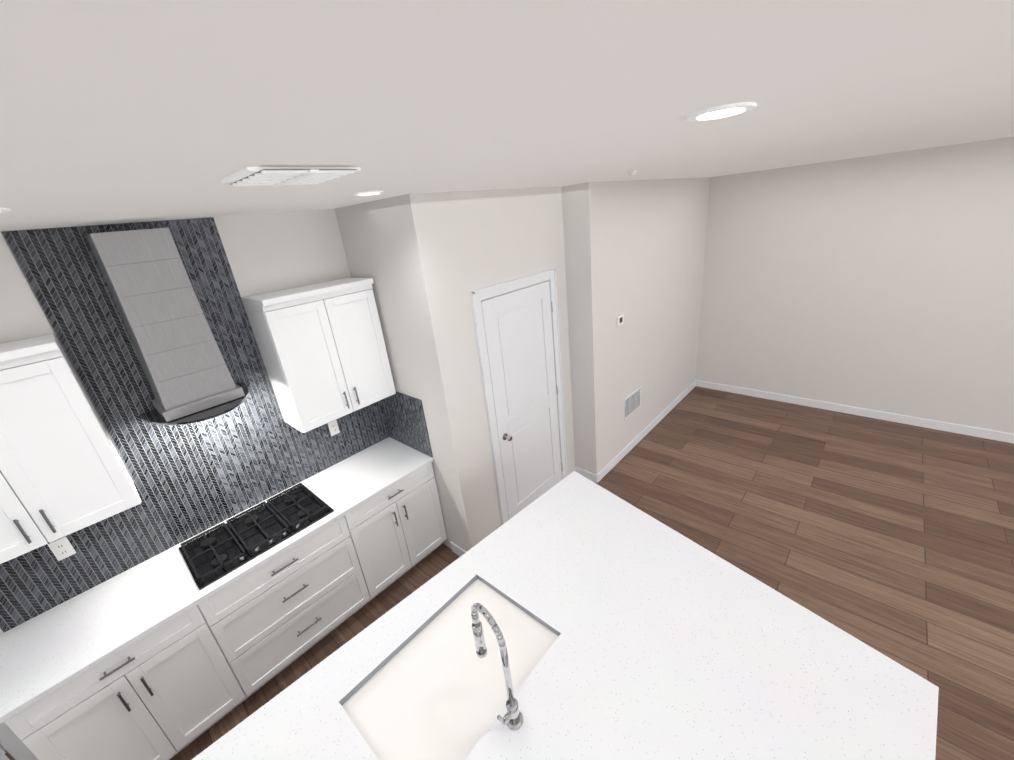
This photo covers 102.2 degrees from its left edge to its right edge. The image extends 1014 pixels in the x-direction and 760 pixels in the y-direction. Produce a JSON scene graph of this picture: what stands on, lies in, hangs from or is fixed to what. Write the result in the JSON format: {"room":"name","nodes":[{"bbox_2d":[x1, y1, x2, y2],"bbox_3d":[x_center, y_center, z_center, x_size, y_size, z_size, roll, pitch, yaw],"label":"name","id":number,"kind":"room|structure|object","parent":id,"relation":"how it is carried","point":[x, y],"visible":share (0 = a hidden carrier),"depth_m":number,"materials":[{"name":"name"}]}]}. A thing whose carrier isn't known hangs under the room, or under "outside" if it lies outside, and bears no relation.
{"room":"kitchen","nodes":[
{"label":"kitchen","id":0,"kind":"room"},
{"bbox_2d":[0,209,350,749],"bbox_3d":[-2.518,0.765,2.123,0.150,2.810,4.134,14,29,40],"label":"wall","id":1,"kind":"structure","parent":0,"point":[270,252],"depth_m":2.64,"materials":[{"name":"paint"}]},
{"bbox_2d":[0,722,37,759],"bbox_3d":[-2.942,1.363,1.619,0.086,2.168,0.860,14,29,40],"label":"base cabinet","id":2,"kind":"object","parent":1,"relation":"attached to","point":[13,745],"depth_m":2.17,"materials":[{"name":"white wood"}]},
{"bbox_2d":[0,334,141,563],"bbox_3d":[-2.302,0.332,1.846,0.367,0.890,0.697,14,29,40],"label":"upper cabinet","id":3,"kind":"object","parent":1,"relation":"attached to","point":[63,472],"visible":1,"depth_m":1.87,"materials":[{"name":"white wood"}]},
{"bbox_2d":[86,228,248,424],"bbox_3d":[-1.788,-0.286,2.174,0.472,0.960,0.540,14,29,40],"label":"range hood","id":4,"kind":"object","parent":1,"relation":"attached to","point":[179,354],"visible":1,"depth_m":2.15,"materials":[{"name":"metal"}]},
{"bbox_2d":[0,217,388,631],"bbox_3d":[-1.901,0.033,2.504,0.008,1.867,2.300,14,29,40],"label":"tile backsplash","id":5,"kind":"structure","parent":1,"relation":"attached to","point":[190,480],"depth_m":2.40,"materials":[{"name":"grey tile"}]},
{"bbox_2d":[47,536,75,560],"bbox_3d":[-2.377,0.903,2.185,0.010,0.114,0.070,14,29,40],"label":"electrical outlet","id":6,"kind":"object","parent":5,"relation":"attached to","point":[62,548],"visible":1,"depth_m":2.18,"materials":[{"name":"white plastic"}]},
{"bbox_2d":[327,420,339,435],"bbox_3d":[-1.358,0.377,3.207,0.010,0.114,0.070,14,29,40],"label":"electrical outlet","id":7,"kind":"object","parent":5,"relation":"attached to","point":[333,427],"visible":1,"depth_m":3.20,"materials":[{"name":"white plastic"}]},
{"bbox_2d":[242,278,395,432],"bbox_3d":[-1.262,-0.205,2.887,0.367,0.890,0.729,14,29,40],"label":"upper cabinet","id":8,"kind":"object","parent":1,"relation":"attached to","point":[322,348],"visible":1,"depth_m":2.74,"materials":[{"name":"white wood"}]},
{"bbox_2d":[335,186,574,551],"bbox_3d":[-0.305,-0.121,3.705,1.063,2.810,1.513,14,29,40],"label":"wall","id":9,"kind":"structure","parent":0,"point":[428,263],"depth_m":2.90,"materials":[{"name":"paint"}]},
{"bbox_2d":[380,391,432,457],"bbox_3d":[-0.838,0.325,3.322,0.611,0.499,0.008,14,29,40],"label":"tile backsplash","id":10,"kind":"structure","parent":9,"relation":"attached to","point":[404,417],"depth_m":3.28,"materials":[{"name":"grey tile"}]},
{"bbox_2d":[450,542,465,556],"bbox_3d":[-0.379,1.460,3.447,0.270,0.100,0.018,14,29,40],"label":"baseboard","id":11,"kind":"structure","parent":9,"relation":"attached to","point":[456,549],"depth_m":3.47,"materials":[{"name":"white wood"}]},
{"bbox_2d":[470,269,567,524],"bbox_3d":[0.212,0.241,3.507,0.086,2.181,0.972,14,29,40],"label":"door","id":12,"kind":"structure","parent":9,"relation":"attached to","point":[518,339],"depth_m":3.43,"materials":[{"name":"white wood"}]},
{"bbox_2d":[0,0,1013,230],"bbox_3d":[1.788,-0.598,0.390,8.290,0.100,8.780,14,29,40],"label":"ceiling","id":13,"kind":"structure","parent":0,"point":[119,111],"depth_m":0.62,"materials":[{"name":"paint"}]},
{"bbox_2d":[0,208,10,212],"bbox_3d":[-1.526,-0.482,1.171,0.144,0.008,0.144,14,29,40],"label":"recessed light","id":14,"kind":"object","parent":13,"relation":"in","point":[3,210],"visible":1,"depth_m":1.20,"materials":[{"name":"white plastic"}]},
{"bbox_2d":[221,167,360,185],"bbox_3d":[-0.603,-0.573,1.152,0.276,0.017,0.301,14,29,40],"label":"ceiling vent","id":15,"kind":"object","parent":13,"relation":"in","point":[263,176],"visible":1,"depth_m":1.10,"materials":[{"name":"white metal"}]},
{"bbox_2d":[353,191,383,195],"bbox_3d":[-0.671,-0.906,1.986,0.144,0.008,0.144,14,29,40],"label":"recessed light","id":16,"kind":"object","parent":13,"relation":"in","point":[367,193],"visible":1,"depth_m":1.95,"materials":[{"name":"white plastic"}]},
{"bbox_2d":[627,170,637,174],"bbox_3d":[0.762,-1.260,2.487,0.060,0.025,0.060,14,29,40],"label":"sprinkler","id":17,"kind":"object","parent":13,"relation":"attached to","point":[632,172],"visible":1,"depth_m":2.47,"materials":[{"name":"white plastic"}]},
{"bbox_2d":[687,102,756,121],"bbox_3d":[0.493,-0.618,0.945,0.144,0.008,0.144,14,29,40],"label":"recessed light","id":18,"kind":"object","parent":13,"relation":"in","point":[721,111],"visible":0.98,"depth_m":0.92,"materials":[{"name":"white plastic"}]},
{"bbox_2d":[170,386,1013,759],"bbox_3d":[2.090,2.087,1.472,8.290,0.100,8.780,14,29,40],"label":"floor","id":19,"kind":"structure","parent":0,"point":[892,540],"depth_m":3.34,"materials":[{"name":"brown wood"}]},
{"bbox_2d":[4,605,247,759],"bbox_3d":[-2.065,1.669,2.307,0.596,0.910,0.700,14,29,40],"label":"base cabinet","id":20,"kind":"object","parent":19,"relation":"on","point":[161,656],"depth_m":2.09,"materials":[{"name":"white wood"}]},
{"bbox_2d":[0,437,433,723],"bbox_3d":[-1.578,0.968,2.648,0.626,0.030,2.320,14,29,40],"label":"countertop","id":21,"kind":"structure","parent":20,"relation":"on","point":[43,654],"depth_m":2.17,"materials":[{"name":"white stone"}]},
{"bbox_2d":[179,483,333,589],"bbox_3d":[-1.593,0.939,2.618,0.500,0.048,0.770,14,29,40],"label":"cooktop","id":22,"kind":"object","parent":21,"relation":"in","point":[216,552],"visible":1,"depth_m":2.57,"materials":[{"name":"black metal"}]},
{"bbox_2d":[200,509,379,696],"bbox_3d":[-1.551,1.404,2.823,0.596,0.910,0.966,14,29,40],"label":"base cabinet","id":23,"kind":"object","parent":19,"relation":"on","point":[265,621],"depth_m":2.60,"materials":[{"name":"white wood"}]},
{"bbox_2d":[356,461,446,592],"bbox_3d":[-1.019,1.130,3.355,0.596,0.910,0.750,14,29,40],"label":"base cabinet","id":24,"kind":"object","parent":19,"relation":"on","point":[402,526],"depth_m":3.15,"materials":[{"name":"white wood"}]},
{"bbox_2d":[192,471,938,759],"bbox_3d":[0.155,1.727,1.558,2.864,0.900,1.895,-25,28,-38],"label":"kitchen island","id":25,"kind":"object","parent":19,"relation":"on","point":[629,631],"visible":0.98,"depth_m":1.66,"materials":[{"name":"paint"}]},
{"bbox_2d":[471,603,522,730],"bbox_3d":[-0.066,1.030,1.471,0.223,0.497,0.132,14,29,40],"label":"faucet","id":26,"kind":"object","parent":25,"relation":"on","point":[512,719],"visible":1,"depth_m":1.47,"materials":[{"name":"silver metal"}]},
{"bbox_2d":[561,177,709,473],"bbox_3d":[1.282,-0.868,5.116,1.320,2.810,2.983,14,29,40],"label":"wall block","id":27,"kind":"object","parent":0,"point":[635,252],"visible":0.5,"depth_m":4.13,"materials":[{"name":"paint"}]},
{"bbox_2d":[616,314,623,325],"bbox_3d":[1.091,-0.577,3.939,0.023,0.090,0.120,14,29,40],"label":"thermostat","id":28,"kind":"object","parent":27,"relation":"attached to","point":[619,319],"visible":0.98,"depth_m":3.92,"materials":[{"name":"white plastic"}]},
{"bbox_2d":[624,386,641,419],"bbox_3d":[1.396,0.251,4.524,0.012,0.254,0.405,14,29,40],"label":"air vent grille","id":29,"kind":"object","parent":27,"relation":"attached to","point":[632,402],"visible":1,"depth_m":4.50,"materials":[{"name":"grey plastic"}]},
{"bbox_2d":[595,380,696,482],"bbox_3d":[1.856,0.532,5.127,0.014,0.100,2.827,14,29,40],"label":"baseboard","id":30,"kind":"structure","parent":27,"relation":"attached to","point":[642,434],"depth_m":4.85,"materials":[{"name":"white wood"}]},
{"bbox_2d":[696,137,1013,433],"bbox_3d":[5.293,-0.616,3.372,6.970,2.810,0.150,14,29,40],"label":"wall","id":31,"kind":"structure","parent":0,"point":[883,282],"depth_m":4.41,"materials":[{"name":"paint"}]},
{"bbox_2d":[696,380,1013,443],"bbox_3d":[5.312,0.646,3.879,6.790,0.100,0.014,14,29,40],"label":"baseboard","id":32,"kind":"structure","parent":31,"relation":"attached to","point":[869,413],"depth_m":4.79,"materials":[{"name":"white wood"}]}
]}

